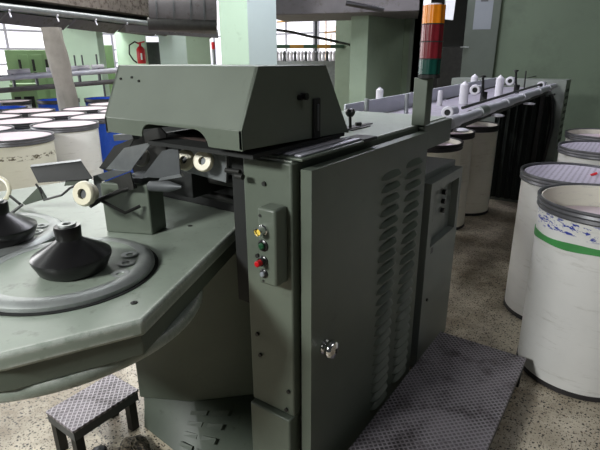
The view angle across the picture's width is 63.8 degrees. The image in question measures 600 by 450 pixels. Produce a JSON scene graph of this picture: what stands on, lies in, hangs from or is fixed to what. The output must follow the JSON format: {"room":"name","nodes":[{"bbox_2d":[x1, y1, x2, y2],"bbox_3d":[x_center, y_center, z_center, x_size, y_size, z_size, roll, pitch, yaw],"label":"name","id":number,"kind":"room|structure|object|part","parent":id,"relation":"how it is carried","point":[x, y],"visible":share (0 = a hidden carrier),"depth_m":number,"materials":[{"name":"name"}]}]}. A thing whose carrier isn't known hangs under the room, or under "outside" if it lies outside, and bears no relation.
{"room":"textile factory","nodes":[
{"label":"textile factory","id":0,"kind":"room"},
{"bbox_2d":[0,81,11,99],"bbox_3d":[-12.606,-6.289,15.512,0.200,5.000,21.000,13,23,33],"label":"wall","id":1,"kind":"structure","parent":0,"point":[3,96],"depth_m":18.08,"materials":[{"name":"green paint"}]},
{"bbox_2d":[0,23,158,74],"bbox_3d":[-12.633,-6.059,15.613,0.090,2.700,21.080,13,23,33],"label":"window","id":2,"kind":"structure","parent":1,"relation":"in","point":[12,37],"depth_m":18.40,"materials":[{"name":"white glass"}]},
{"bbox_2d":[62,25,109,105],"bbox_3d":[-4.480,-4.093,9.844,1.204,4.500,0.149,13,23,33],"label":"column","id":3,"kind":"structure","parent":0,"point":[87,44],"depth_m":9.94,"materials":[{"name":"green paint"}]},
{"bbox_2d":[114,32,147,64],"bbox_3d":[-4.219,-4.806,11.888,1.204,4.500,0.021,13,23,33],"label":"column","id":4,"kind":"structure","parent":0,"point":[122,40],"depth_m":12.08,"materials":[{"name":"green paint"}]},
{"bbox_2d":[129,41,145,63],"bbox_3d":[-3.934,-4.184,11.679,0.393,0.518,0.201,6,20,16],"label":"fire extinguisher","id":5,"kind":"object","parent":4,"relation":"attached to","point":[141,58],"visible":1,"depth_m":11.60,"materials":[{"name":"red paint"}]},
{"bbox_2d":[146,42,160,64],"bbox_3d":[-3.904,-4.090,12.849,0.538,1.474,0.072,-6,20,-15],"label":"door","id":6,"kind":"structure","parent":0,"point":[153,52],"depth_m":12.68,"materials":[{"name":"metal"}]},
{"bbox_2d":[147,0,216,33],"bbox_3d":[-1.851,-3.332,7.606,1.061,0.602,0.577,-5,20,-12],"label":"pipe","id":7,"kind":"object","parent":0,"point":[188,16],"visible":1,"depth_m":7.39,"materials":[{"name":"metal"}]},
{"bbox_2d":[158,35,210,64],"bbox_3d":[-2.761,-4.646,11.407,0.943,4.500,0.764,13,23,33],"label":"column","id":8,"kind":"structure","parent":0,"point":[174,49],"depth_m":11.28,"materials":[{"name":"paint"}]},
{"bbox_2d":[0,0,217,38],"bbox_3d":[-4.256,-4.476,9.543,1.832,1.300,8.506,5,20,15],"label":"duct","id":9,"kind":"object","parent":8,"relation":"attached to","point":[105,16],"visible":0.51,"depth_m":8.35,"materials":[{"name":"metal"}]},
{"bbox_3d":[-4.142,-3.203,7.601,0.749,0.170,1.363,13,23,33],"label":"plate","id":10,"kind":"part","parent":9,"relation":"part of","materials":[{"name":"grey metal"}]},
{"bbox_3d":[-4.282,-4.658,9.487,1.780,0.920,8.506,5,20,15],"label":"duct casing","id":11,"kind":"part","parent":9,"relation":"part of","materials":[{"name":"grey metal"}]},
{"bbox_3d":[-3.766,-3.652,8.886,0.270,0.170,1.386,4,20,13],"label":"plate","id":12,"kind":"part","parent":9,"relation":"part of","materials":[{"name":"grey metal"}]},
{"bbox_3d":[-3.385,-4.103,10.175,0.270,0.170,1.386,4,20,13],"label":"plate","id":13,"kind":"part","parent":9,"relation":"part of","materials":[{"name":"grey metal"}]},
{"bbox_2d":[125,24,217,37],"bbox_3d":[-2.583,-4.263,10.273,0.097,0.420,3.452,7,20,20],"label":"hanging rail","id":14,"kind":"object","parent":9,"relation":"hanging from","point":[129,28],"visible":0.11,"depth_m":9.72,"materials":[{"name":"metal"}]},
{"bbox_2d":[218,0,276,64],"bbox_3d":[-0.554,-2.448,5.062,0.397,4.500,0.483,13,23,33],"label":"column","id":15,"kind":"structure","parent":0,"point":[248,31],"depth_m":5.03,"materials":[{"name":"green paint"}]},
{"bbox_2d":[0,199,599,449],"bbox_3d":[-2.100,-2.324,11.722,27.000,0.100,27.000,13,23,33],"label":"floor","id":16,"kind":"structure","parent":0,"point":[536,416],"depth_m":2.39,"materials":[{"name":"stone"}]},
{"bbox_2d":[0,124,14,131],"bbox_3d":[-3.109,-0.466,4.782,0.656,0.965,0.656,13,23,33],"label":"can","id":17,"kind":"object","parent":16,"relation":"on","point":[2,127],"visible":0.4,"depth_m":4.74,"materials":[{"name":"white plastic"}]},
{"bbox_3d":[-3.111,-0.909,4.628,0.602,0.009,0.602,13,23,33],"label":"spring plate","id":18,"kind":"part","parent":17,"relation":"part of","materials":[{"name":"white plastic"}]},
{"bbox_2d":[0,113,22,118],"bbox_3d":[-3.622,-0.819,5.806,0.656,0.965,0.656,13,23,33],"label":"can","id":19,"kind":"object","parent":16,"relation":"on","point":[2,115],"visible":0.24,"depth_m":5.81,"materials":[{"name":"white plastic"}]},
{"bbox_3d":[-3.624,-1.262,5.651,0.602,0.009,0.602,13,23,33],"label":"spring plate","id":20,"kind":"part","parent":19,"relation":"part of","materials":[{"name":"white plastic"}]},
{"bbox_2d":[0,105,27,110],"bbox_3d":[-4.136,-1.173,6.829,0.656,0.965,0.656,13,23,33],"label":"can","id":21,"kind":"object","parent":16,"relation":"on","point":[2,107],"visible":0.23,"depth_m":6.95,"materials":[{"name":"blue plastic"}]},
{"bbox_2d":[0,99,31,107],"bbox_3d":[-4.649,-1.527,7.853,0.656,0.965,0.656,13,23,33],"label":"can","id":22,"kind":"object","parent":16,"relation":"on","point":[28,102],"visible":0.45,"depth_m":7.70,"materials":[{"name":"white plastic"}]},
{"bbox_3d":[-4.651,-1.970,7.698,0.602,0.009,0.602,13,23,33],"label":"spring plate","id":23,"kind":"part","parent":22,"relation":"part of","materials":[{"name":"white plastic"}]},
{"bbox_2d":[9,83,38,107],"bbox_3d":[-5.824,-2.450,10.305,0.486,1.106,0.510,-11,22,-27],"label":"box","id":24,"kind":"object","parent":16,"relation":"on","point":[33,95],"visible":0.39,"depth_m":10.01,"materials":[{"name":"metal"}]},
{"bbox_2d":[0,117,54,129],"bbox_3d":[-3.034,-0.688,5.420,0.656,0.965,0.656,13,23,33],"label":"can","id":25,"kind":"object","parent":16,"relation":"on","point":[20,123],"visible":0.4,"depth_m":5.25,"materials":[{"name":"white plastic"}]},
{"bbox_3d":[-3.036,-1.131,5.266,0.602,0.009,0.602,13,23,33],"label":"spring plate","id":26,"kind":"part","parent":25,"relation":"part of","materials":[{"name":"white plastic"}]},
{"bbox_2d":[0,108,55,116],"bbox_3d":[-3.547,-1.042,6.443,0.656,0.965,0.656,13,23,33],"label":"can","id":27,"kind":"object","parent":16,"relation":"on","point":[24,111],"visible":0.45,"depth_m":6.35,"materials":[{"name":"white plastic"}]},
{"bbox_3d":[-3.550,-1.485,6.289,0.602,0.009,0.602,13,23,33],"label":"spring plate","id":28,"kind":"part","parent":27,"relation":"part of","materials":[{"name":"white plastic"}]},
{"bbox_2d":[0,130,60,191],"bbox_3d":[-2.520,-0.334,4.396,0.656,0.965,0.656,13,23,33],"label":"can","id":29,"kind":"object","parent":16,"relation":"on","point":[19,149],"visible":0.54,"depth_m":4.09,"materials":[{"name":"plastic"}]},
{"bbox_3d":[-2.523,-0.777,4.242,0.602,0.009,0.602,13,23,33],"label":"spring plate","id":30,"kind":"part","parent":29,"relation":"part of","materials":[{"name":"white plastic"}]},
{"bbox_2d":[4,50,56,98],"bbox_3d":[-6.302,-3.247,11.576,1.032,1.781,1.267,-10,21,-26],"label":"machine","id":31,"kind":"object","parent":16,"relation":"on","point":[35,60],"visible":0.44,"depth_m":10.89,"materials":[{"name":"metal"}]},
{"bbox_3d":[-6.197,-3.003,11.027,0.206,1.681,0.015,-10,21,-26],"label":"panel door","id":32,"kind":"part","parent":31,"relation":"part of","materials":[{"name":"green metal"}]},
{"bbox_3d":[-6.014,-3.608,10.887,0.040,0.250,0.040,13,23,33],"label":"handle","id":33,"kind":"part","parent":31,"relation":"part of","materials":[{"name":"metal"}]},
{"bbox_3d":[-5.959,-3.046,11.145,0.206,1.681,0.015,-10,21,-26],"label":"panel door","id":34,"kind":"part","parent":31,"relation":"part of","materials":[{"name":"green metal"}]},
{"bbox_3d":[-5.722,-3.088,11.262,0.206,1.681,0.015,-10,21,-26],"label":"panel door","id":35,"kind":"part","parent":31,"relation":"part of","materials":[{"name":"green metal"}]},
{"bbox_2d":[28,111,86,119],"bbox_3d":[-2.959,-0.911,6.058,0.656,0.965,0.656,13,23,33],"label":"can","id":36,"kind":"object","parent":16,"relation":"on","point":[58,115],"visible":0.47,"depth_m":5.89,"materials":[{"name":"white plastic"}]},
{"bbox_3d":[-2.961,-1.354,5.904,0.602,0.009,0.602,13,23,33],"label":"spring plate","id":37,"kind":"part","parent":36,"relation":"part of","materials":[{"name":"white plastic"}]},
{"bbox_2d":[36,98,79,110],"bbox_3d":[-3.986,-1.618,8.105,0.656,0.965,0.656,13,23,33],"label":"can","id":38,"kind":"object","parent":16,"relation":"on","point":[48,102],"visible":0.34,"depth_m":7.70,"materials":[{"name":"blue plastic"}]},
{"bbox_2d":[0,54,117,95],"bbox_3d":[-4.377,-2.260,8.880,3.260,1.670,0.100,-15,24,-36],"label":"creel","id":39,"kind":"object","parent":16,"relation":"on","point":[14,74],"visible":0.58,"depth_m":8.64,"materials":[{"name":"metal"}]},
{"bbox_3d":[-4.379,-2.537,8.784,3.260,0.233,0.089,-15,24,-36],"label":"rail","id":40,"kind":"part","parent":39,"relation":"part of","materials":[{"name":"grey metal"}]},
{"bbox_2d":[41,27,78,110],"bbox_3d":[-3.483,-1.861,7.195,0.336,2.016,0.349,13,23,33],"label":"post","id":41,"kind":"object","parent":16,"relation":"on","point":[55,48],"visible":0.53,"depth_m":6.95,"materials":[{"name":"grey concrete"}]},
{"bbox_2d":[29,119,104,181],"bbox_3d":[-2.434,-0.600,5.157,0.656,0.965,0.656,13,23,33],"label":"can","id":42,"kind":"object","parent":16,"relation":"on","point":[75,139],"visible":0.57,"depth_m":4.89,"materials":[{"name":"white plastic"}]},
{"bbox_3d":[-2.436,-1.043,5.003,0.602,0.009,0.602,13,23,33],"label":"spring plate","id":43,"kind":"part","parent":42,"relation":"part of","materials":[{"name":"white plastic"}]},
{"bbox_2d":[61,106,106,113],"bbox_3d":[-2.884,-1.133,6.696,0.656,0.965,0.656,13,23,33],"label":"can","id":44,"kind":"object","parent":16,"relation":"on","point":[89,109],"visible":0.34,"depth_m":6.56,"materials":[{"name":"white plastic"}]},
{"bbox_3d":[-2.886,-1.576,6.542,0.602,0.009,0.602,13,23,33],"label":"spring plate","id":45,"kind":"part","parent":44,"relation":"part of","materials":[{"name":"white plastic"}]},
{"bbox_2d":[46,374,139,449],"bbox_3d":[-0.896,0.854,2.123,0.205,0.200,0.315,13,23,33],"label":"step platform","id":46,"kind":"object","parent":16,"relation":"on","point":[89,408],"visible":0.95,"depth_m":2.06,"materials":[{"name":"metal"}]},
{"bbox_3d":[-1.031,0.882,2.062,0.036,0.188,0.036,13,23,33],"label":"leg","id":47,"kind":"part","parent":46,"relation":"part of","materials":[{"name":"metal"}]},
{"bbox_3d":[-0.908,0.910,1.981,0.036,0.188,0.036,13,23,33],"label":"leg","id":48,"kind":"part","parent":46,"relation":"part of","materials":[{"name":"metal"}]},
{"bbox_3d":[-0.896,0.791,2.102,0.197,0.042,0.307,13,23,33],"label":"edge frame","id":49,"kind":"part","parent":46,"relation":"part of","materials":[{"name":"metal"}]},
{"bbox_3d":[-0.762,0.841,2.178,0.036,0.188,0.036,13,23,33],"label":"leg","id":50,"kind":"part","parent":46,"relation":"part of","materials":[{"name":"metal"}]},
{"bbox_2d":[84,96,109,105],"bbox_3d":[-3.322,-1.710,8.357,0.656,0.965,0.656,13,23,33],"label":"can","id":51,"kind":"object","parent":16,"relation":"on","point":[87,100],"visible":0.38,"depth_m":7.97,"materials":[{"name":"blue plastic"}]},
{"bbox_2d":[87,102,107,105],"bbox_3d":[-2.809,-1.356,7.334,0.656,0.965,0.656,13,23,33],"label":"can","id":52,"kind":"object","parent":16,"relation":"on","point":[96,103],"visible":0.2,"depth_m":7.13,"materials":[{"name":"white plastic"}]},
{"bbox_3d":[-2.811,-1.799,7.179,0.602,0.009,0.602,13,23,33],"label":"spring plate","id":53,"kind":"part","parent":52,"relation":"part of","materials":[{"name":"white plastic"}]},
{"bbox_2d":[92,445,107,449],"bbox_3d":[-0.840,0.960,2.021,0.070,0.066,0.070,13,23,33],"label":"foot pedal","id":54,"kind":"object","parent":16,"relation":"on","point":[100,447],"visible":1,"depth_m":2.02,"materials":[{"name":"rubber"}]},
{"bbox_2d":[68,113,132,180],"bbox_3d":[-2.356,-0.822,5.794,0.656,0.965,0.656,13,23,33],"label":"can","id":55,"kind":"object","parent":16,"relation":"on","point":[107,142],"visible":0.22,"depth_m":5.49,"materials":[{"name":"blue plastic"}]},
{"bbox_3d":[-2.358,-1.265,5.640,0.602,0.009,0.602,13,23,33],"label":"spring plate","id":56,"kind":"part","parent":55,"relation":"part of","materials":[{"name":"white plastic"}]},
{"bbox_2d":[104,45,115,93],"bbox_3d":[-5.170,-3.860,13.112,0.333,1.916,1.200,-7,20,-19],"label":"machine","id":57,"kind":"object","parent":16,"relation":"on","point":[108,48],"visible":0.26,"depth_m":12.41,"materials":[{"name":"green metal"}]},
{"bbox_2d":[98,109,133,172],"bbox_3d":[-2.281,-1.045,6.432,0.656,0.965,0.656,13,23,33],"label":"can","id":58,"kind":"object","parent":16,"relation":"on","point":[101,110],"visible":0.1,"depth_m":6.19,"materials":[{"name":"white plastic"}]},
{"bbox_2d":[114,434,150,449],"bbox_3d":[-0.686,0.957,2.002,0.266,0.083,0.222,13,23,33],"label":"heap","id":59,"kind":"object","parent":16,"relation":"on","point":[138,442],"visible":1,"depth_m":2.04,"materials":[{"name":"fabric"}]},
{"bbox_2d":[211,42,215,63],"bbox_3d":[-1.826,-2.950,10.459,0.080,1.910,0.080,13,23,33],"label":"marker post","id":60,"kind":"object","parent":16,"relation":"on","point":[212,43],"visible":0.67,"depth_m":10.19,"materials":[{"name":"metal"}]},
{"bbox_2d":[0,3,451,449],"bbox_3d":[-0.545,0.009,2.109,1.784,1.802,2.225,13,23,33],"label":"machine","id":61,"kind":"object","parent":16,"relation":"on","point":[255,265],"visible":1,"depth_m":1.62,"materials":[{"name":"metal"}]},
{"bbox_2d":[0,159,91,212],"bbox_3d":[-1.111,-0.137,1.886,0.808,0.262,0.253,13,23,33],"label":"guide","id":62,"kind":"object","parent":61,"relation":"on","point":[72,172],"visible":0.84,"depth_m":1.88,"materials":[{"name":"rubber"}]},
{"bbox_3d":[-1.102,-0.120,1.997,0.160,0.087,0.017,9,21,25],"label":"hinge plate","id":63,"kind":"part","parent":62,"relation":"part of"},
{"bbox_3d":[-1.064,-0.105,1.842,0.590,0.182,0.220,13,23,33],"label":"bracket arm","id":64,"kind":"part","parent":62,"relation":"part of","materials":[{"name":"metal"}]},
{"bbox_3d":[-0.931,-0.204,1.860,0.509,0.113,0.043,13,23,33],"label":"deflector plate","id":65,"kind":"part","parent":62,"relation":"part of","materials":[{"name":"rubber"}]},
{"bbox_3d":[-0.824,-0.160,1.788,0.183,0.056,0.010,13,23,33],"label":"hinge plate","id":66,"kind":"part","parent":62,"relation":"part of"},
{"bbox_2d":[0,289,202,402],"bbox_3d":[-0.767,0.244,1.506,0.910,0.032,0.910,13,23,33],"label":"tray","id":67,"kind":"object","parent":61,"relation":"on","point":[66,380],"depth_m":1.16,"materials":[{"name":"metal"}]},
{"bbox_3d":[-0.669,-0.139,1.722,0.229,0.140,0.004,13,23,33],"label":"deflector plate","id":68,"kind":"part","parent":61,"relation":"part of","materials":[{"name":"metal"}]},
{"bbox_3d":[-0.635,-0.083,1.645,0.163,0.099,0.048,-12,23,-31],"label":"guide arm","id":69,"kind":"part","parent":61,"relation":"part of","materials":[{"name":"metal"}]},
{"bbox_3d":[-0.693,-0.266,1.818,0.244,0.146,0.004,13,23,33],"label":"deflector plate","id":70,"kind":"part","parent":61,"relation":"part of","materials":[{"name":"metal"}]},
{"bbox_3d":[-0.641,-0.135,1.696,0.186,0.127,0.004,13,23,33],"label":"deflector plate","id":71,"kind":"part","parent":61,"relation":"part of","materials":[{"name":"metal"}]},
{"bbox_3d":[-0.622,-0.249,1.745,0.290,0.130,0.004,13,23,33],"label":"deflector plate","id":72,"kind":"part","parent":61,"relation":"part of","materials":[{"name":"metal"}]},
{"bbox_3d":[-0.603,-0.070,1.754,0.190,0.185,0.097,5,20,14],"label":"bracket post","id":73,"kind":"part","parent":61,"relation":"part of","materials":[{"name":"grey metal"}]},
{"bbox_3d":[-0.586,-0.284,1.850,0.244,0.203,0.006,13,23,33],"label":"guard plate","id":74,"kind":"part","parent":61,"relation":"part of","materials":[{"name":"metal"}]},
{"bbox_3d":[-0.463,-0.206,1.591,0.198,0.123,0.004,13,23,33],"label":"deflector plate","id":75,"kind":"part","parent":61,"relation":"part of","materials":[{"name":"metal"}]},
{"bbox_3d":[-0.320,-0.220,1.628,0.218,0.130,0.012,13,23,33],"label":"guide plate","id":76,"kind":"part","parent":61,"relation":"part of","materials":[{"name":"metal"}]},
{"bbox_2d":[105,64,347,158],"bbox_3d":[-0.228,-0.416,1.634,0.622,0.243,0.574,13,23,33],"label":"hood","id":77,"kind":"object","parent":61,"relation":"attached to","point":[241,111],"depth_m":1.43,"materials":[{"name":"metal"}]},
{"bbox_2d":[254,224,267,236],"bbox_3d":[-0.116,0.018,1.415,0.034,0.034,0.030,13,23,33],"label":"lamp","id":78,"kind":"object","parent":61,"relation":"attached to","point":[262,229],"depth_m":1.41,"materials":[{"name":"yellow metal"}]},
{"bbox_3d":[0.062,-0.248,1.560,0.130,0.009,0.380,13,23,33],"label":"strip plate","id":79,"kind":"part","parent":61,"relation":"part of","materials":[{"name":"silver metal"}]},
{"bbox_3d":[0.206,-0.462,1.979,0.042,0.036,0.042,13,23,33],"label":"lever knob","id":80,"kind":"part","parent":61,"relation":"part of","materials":[{"name":"black plastic"}]},
{"bbox_3d":[0.118,-0.414,2.055,0.574,0.004,1.320,13,23,33],"label":"plate","id":81,"kind":"part","parent":61,"relation":"part of","materials":[{"name":"grey metal"}]},
{"bbox_3d":[0.228,-0.420,2.005,0.059,0.073,0.017,-7,20,-20],"label":"lever","id":82,"kind":"part","parent":61,"relation":"part of","materials":[{"name":"metal"}]},
{"bbox_3d":[0.291,0.320,1.948,0.058,1.272,0.917,13,23,33],"label":"cabinet door","id":83,"kind":"part","parent":61,"relation":"part of","materials":[{"name":"metal"}]},
{"bbox_2d":[277,51,334,89],"bbox_3d":[0.124,-3.671,12.745,1.666,1.751,0.625,0,19,1],"label":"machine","id":84,"kind":"object","parent":16,"relation":"on","point":[330,65],"visible":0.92,"depth_m":12.24,"materials":[{"name":"metal"}]},
{"bbox_2d":[277,21,335,59],"bbox_3d":[0.216,-4.565,13.751,1.699,2.776,0.060,0,19,1],"label":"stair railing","id":85,"kind":"object","parent":16,"relation":"on","point":[325,32],"visible":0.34,"depth_m":13.46,"materials":[{"name":"white metal"}]},
{"bbox_2d":[410,156,462,366],"bbox_3d":[0.585,0.188,2.697,0.406,1.065,0.540,13,23,33],"label":"control box","id":86,"kind":"object","parent":16,"relation":"on","point":[442,186],"visible":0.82,"depth_m":2.56,"materials":[{"name":"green metal"}]},
{"bbox_2d":[348,332,525,449],"bbox_3d":[0.620,0.872,2.124,0.447,0.150,1.220,13,23,33],"label":"step platform","id":87,"kind":"object","parent":16,"relation":"on","point":[457,395],"visible":1,"depth_m":2.15,"materials":[{"name":"metal"}]},
{"bbox_3d":[0.619,0.833,2.110,0.439,0.042,1.212,13,23,33],"label":"edge frame","id":88,"kind":"part","parent":87,"relation":"part of","materials":[{"name":"metal"}]},
{"bbox_2d":[427,137,463,165],"bbox_3d":[1.093,-0.271,4.202,0.546,0.936,0.546,13,23,33],"label":"can","id":89,"kind":"object","parent":16,"relation":"on","point":[451,149],"visible":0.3,"depth_m":3.85,"materials":[{"name":"beige plastic"}]},
{"bbox_3d":[1.091,-0.664,4.066,0.492,0.009,0.492,13,23,33],"label":"spring plate","id":90,"kind":"part","parent":89,"relation":"part of","materials":[{"name":"white plastic"}]},
{"bbox_2d":[437,47,462,87],"bbox_3d":[2.697,-2.178,8.420,0.500,1.750,0.500,13,23,33],"label":"locker","id":91,"kind":"object","parent":16,"relation":"on","point":[451,61],"visible":0.14,"depth_m":8.06,"materials":[{"name":"metal"}]},
{"bbox_2d":[344,70,570,202],"bbox_3d":[1.866,-0.827,4.944,1.200,1.492,5.355,13,23,33],"label":"creel","id":92,"kind":"object","parent":16,"relation":"on","point":[468,100],"visible":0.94,"depth_m":4.02,"materials":[{"name":"metal"}]},
{"bbox_3d":[1.427,-1.005,3.904,0.540,0.045,3.340,13,23,33],"label":"plate","id":93,"kind":"part","parent":92,"relation":"part of","materials":[{"name":"white metal"}]},
{"bbox_3d":[1.720,-1.062,3.848,0.018,0.043,2.700,13,23,33],"label":"thin rod","id":94,"kind":"part","parent":92,"relation":"part of","materials":[{"name":"metal"}]},
{"bbox_2d":[490,96,551,199],"bbox_3d":[2.390,-0.835,5.311,0.540,1.140,0.059,13,23,33],"label":"hanging cloth","id":95,"kind":"object","parent":92,"relation":"hanging from","point":[516,133],"visible":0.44,"depth_m":5.30,"materials":[{"name":"black fabric"}]},
{"bbox_3d":[2.510,-0.768,5.164,0.040,1.229,0.040,13,23,33],"label":"leg","id":96,"kind":"part","parent":92,"relation":"part of","materials":[{"name":"metal"}]},
{"bbox_2d":[450,128,475,229],"bbox_3d":[1.391,-0.464,4.754,0.546,0.936,0.546,13,23,33],"label":"can","id":97,"kind":"object","parent":16,"relation":"on","point":[467,137],"visible":0.2,"depth_m":4.55,"materials":[{"name":"beige plastic"}]},
{"bbox_2d":[463,121,499,215],"bbox_3d":[1.803,-0.620,5.196,0.546,0.936,0.546,13,23,33],"label":"can","id":98,"kind":"object","parent":16,"relation":"on","point":[484,141],"visible":0.46,"depth_m":4.97,"materials":[{"name":"beige plastic"}]},
{"bbox_3d":[1.801,-1.014,5.059,0.492,0.009,0.492,13,23,33],"label":"spring plate","id":99,"kind":"part","parent":98,"relation":"part of","materials":[{"name":"white plastic"}]},
{"bbox_2d":[504,162,599,319],"bbox_3d":[1.665,0.117,3.063,0.610,0.947,0.610,13,23,33],"label":"can","id":100,"kind":"object","parent":16,"relation":"on","point":[534,176],"visible":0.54,"depth_m":3.00,"materials":[{"name":"white plastic"}]},
{"bbox_3d":[1.663,-0.306,2.915,0.556,0.009,0.556,13,23,33],"label":"spring plate","id":101,"kind":"part","parent":100,"relation":"part of","materials":[{"name":"white plastic"}]},
{"bbox_2d":[516,183,599,402],"bbox_3d":[1.485,0.325,2.461,0.630,0.952,0.630,13,23,33],"label":"can","id":102,"kind":"object","parent":16,"relation":"on","point":[559,340],"visible":0.95,"depth_m":2.33,"materials":[{"name":"white plastic"}]},
{"bbox_3d":[1.484,-0.009,2.345,0.576,0.009,0.576,13,23,33],"label":"spring plate","id":103,"kind":"part","parent":102,"relation":"part of","materials":[{"name":"white plastic"}]},
{"bbox_2d":[557,140,599,165],"bbox_3d":[2.335,-0.164,3.877,0.610,0.936,0.610,13,23,33],"label":"can","id":104,"kind":"object","parent":16,"relation":"on","point":[573,151],"visible":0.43,"depth_m":3.69,"materials":[{"name":"white plastic"}]},
{"bbox_3d":[2.333,-0.593,3.728,0.556,0.009,0.556,13,23,33],"label":"spring plate","id":105,"kind":"part","parent":104,"relation":"part of","materials":[{"name":"white plastic"}]},
{"bbox_2d":[565,128,599,140],"bbox_3d":[2.759,-0.397,4.541,0.610,0.936,0.610,13,23,33],"label":"can","id":106,"kind":"object","parent":16,"relation":"on","point":[576,133],"visible":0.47,"depth_m":4.56,"materials":[{"name":"white plastic"}]},
{"bbox_3d":[2.757,-0.790,4.404,0.556,0.009,0.556,13,23,33],"label":"spring plate","id":107,"kind":"part","parent":106,"relation":"part of","materials":[{"name":"white plastic"}]},
{"bbox_2d":[335,20,350,110],"bbox_3d":[0.853,-3.781,8.869,0.365,4.500,0.156,13,23,33],"label":"column","id":108,"kind":"structure","parent":0,"point":[343,28],"depth_m":9.07,"materials":[{"name":"green paint"}]},
{"bbox_2d":[277,45,343,47],"bbox_3d":[0.188,-3.280,8.856,1.265,0.066,0.064,-3,19,-9],"label":"pipe","id":109,"kind":"object","parent":108,"relation":"attached to","point":[278,46],"visible":0.91,"depth_m":8.83,"materials":[{"name":"metal"}]},
{"bbox_2d":[277,29,349,45],"bbox_3d":[0.230,-3.298,8.446,1.733,0.297,0.495,-7,20,-19],"label":"hose","id":110,"kind":"object","parent":108,"relation":"attached to","point":[278,30],"visible":0.72,"depth_m":8.37,"materials":[{"name":"black plastic"}]},
{"bbox_2d":[431,0,467,88],"bbox_3d":[3.274,-3.242,8.653,2.000,3.600,0.100,13,23,33],"label":"wall","id":111,"kind":"structure","parent":0,"point":[454,30],"depth_m":8.79,"materials":[{"name":"paint"}]},
{"bbox_2d":[444,0,455,19],"bbox_3d":[1.892,-2.733,6.105,0.135,0.257,0.057,5,20,15],"label":"sheaf","id":112,"kind":"object","parent":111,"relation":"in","point":[450,4],"visible":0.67,"depth_m":6.08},
{"bbox_2d":[400,0,599,141],"bbox_3d":[4.852,-2.439,5.409,8.800,4.200,0.250,13,23,33],"label":"wall","id":113,"kind":"structure","parent":0,"point":[545,39],"depth_m":6.40,"materials":[{"name":"green paint"}]},
{"bbox_2d":[276,0,419,21],"bbox_3d":[0.502,-3.252,6.551,2.354,0.826,1.680,6,20,19],"label":"duct","id":114,"kind":"object","parent":113,"relation":"attached to","point":[286,10],"visible":0.9,"depth_m":6.20,"materials":[{"name":"grey metal"}]},
{"bbox_2d":[349,15,404,103],"bbox_3d":[1.154,-2.979,7.017,0.272,4.200,1.200,13,23,33],"label":"column","id":115,"kind":"structure","parent":113,"relation":"attached to","point":[376,44],"depth_m":6.88,"materials":[{"name":"green paint"}]},
{"bbox_2d":[406,0,423,92],"bbox_3d":[2.158,-2.299,7.451,0.940,2.620,0.310,13,23,33],"label":"trim","id":116,"kind":"structure","parent":113,"relation":"attached to","point":[413,34],"depth_m":7.50,"materials":[{"name":"black metal"}]},
{"bbox_2d":[460,0,501,77],"bbox_3d":[2.490,-2.099,6.872,0.473,2.580,0.108,5,20,15],"label":"door","id":117,"kind":"structure","parent":113,"relation":"in","point":[482,16],"depth_m":6.71,"materials":[{"name":"metal"}]},
{"bbox_3d":[2.508,-2.993,6.566,0.233,0.610,0.006,5,20,15],"label":"notice panel","id":118,"kind":"part","parent":117,"relation":"part of","materials":[{"name":"grey paper"}]},
{"bbox_3d":[-0.882,-7.904,19.974,18.000,5.000,0.200,13,23,33],"label":"wall","id":119,"kind":"structure","parent":0,"visible":0},
{"bbox_2d":[210,0,314,63],"bbox_3d":[-2.230,-8.182,20.792,6.870,3.060,0.085,13,23,33],"label":"window","id":120,"kind":"structure","parent":119,"relation":"in","point":[305,27],"depth_m":19.63,"materials":[{"name":"white glass"}]},
{"bbox_2d":[317,0,430,60],"bbox_3d":[3.347,-6.929,17.109,6.470,3.060,0.085,13,23,33],"label":"window","id":121,"kind":"structure","parent":119,"relation":"in","point":[331,25],"depth_m":18.70,"materials":[{"name":"white glass"}]},
{"bbox_3d":[3.341,-6.926,17.101,6.470,3.060,0.065,13,23,33],"label":"frame","id":122,"kind":"part","parent":121,"relation":"part of","materials":[{"name":"metal"}]}
]}

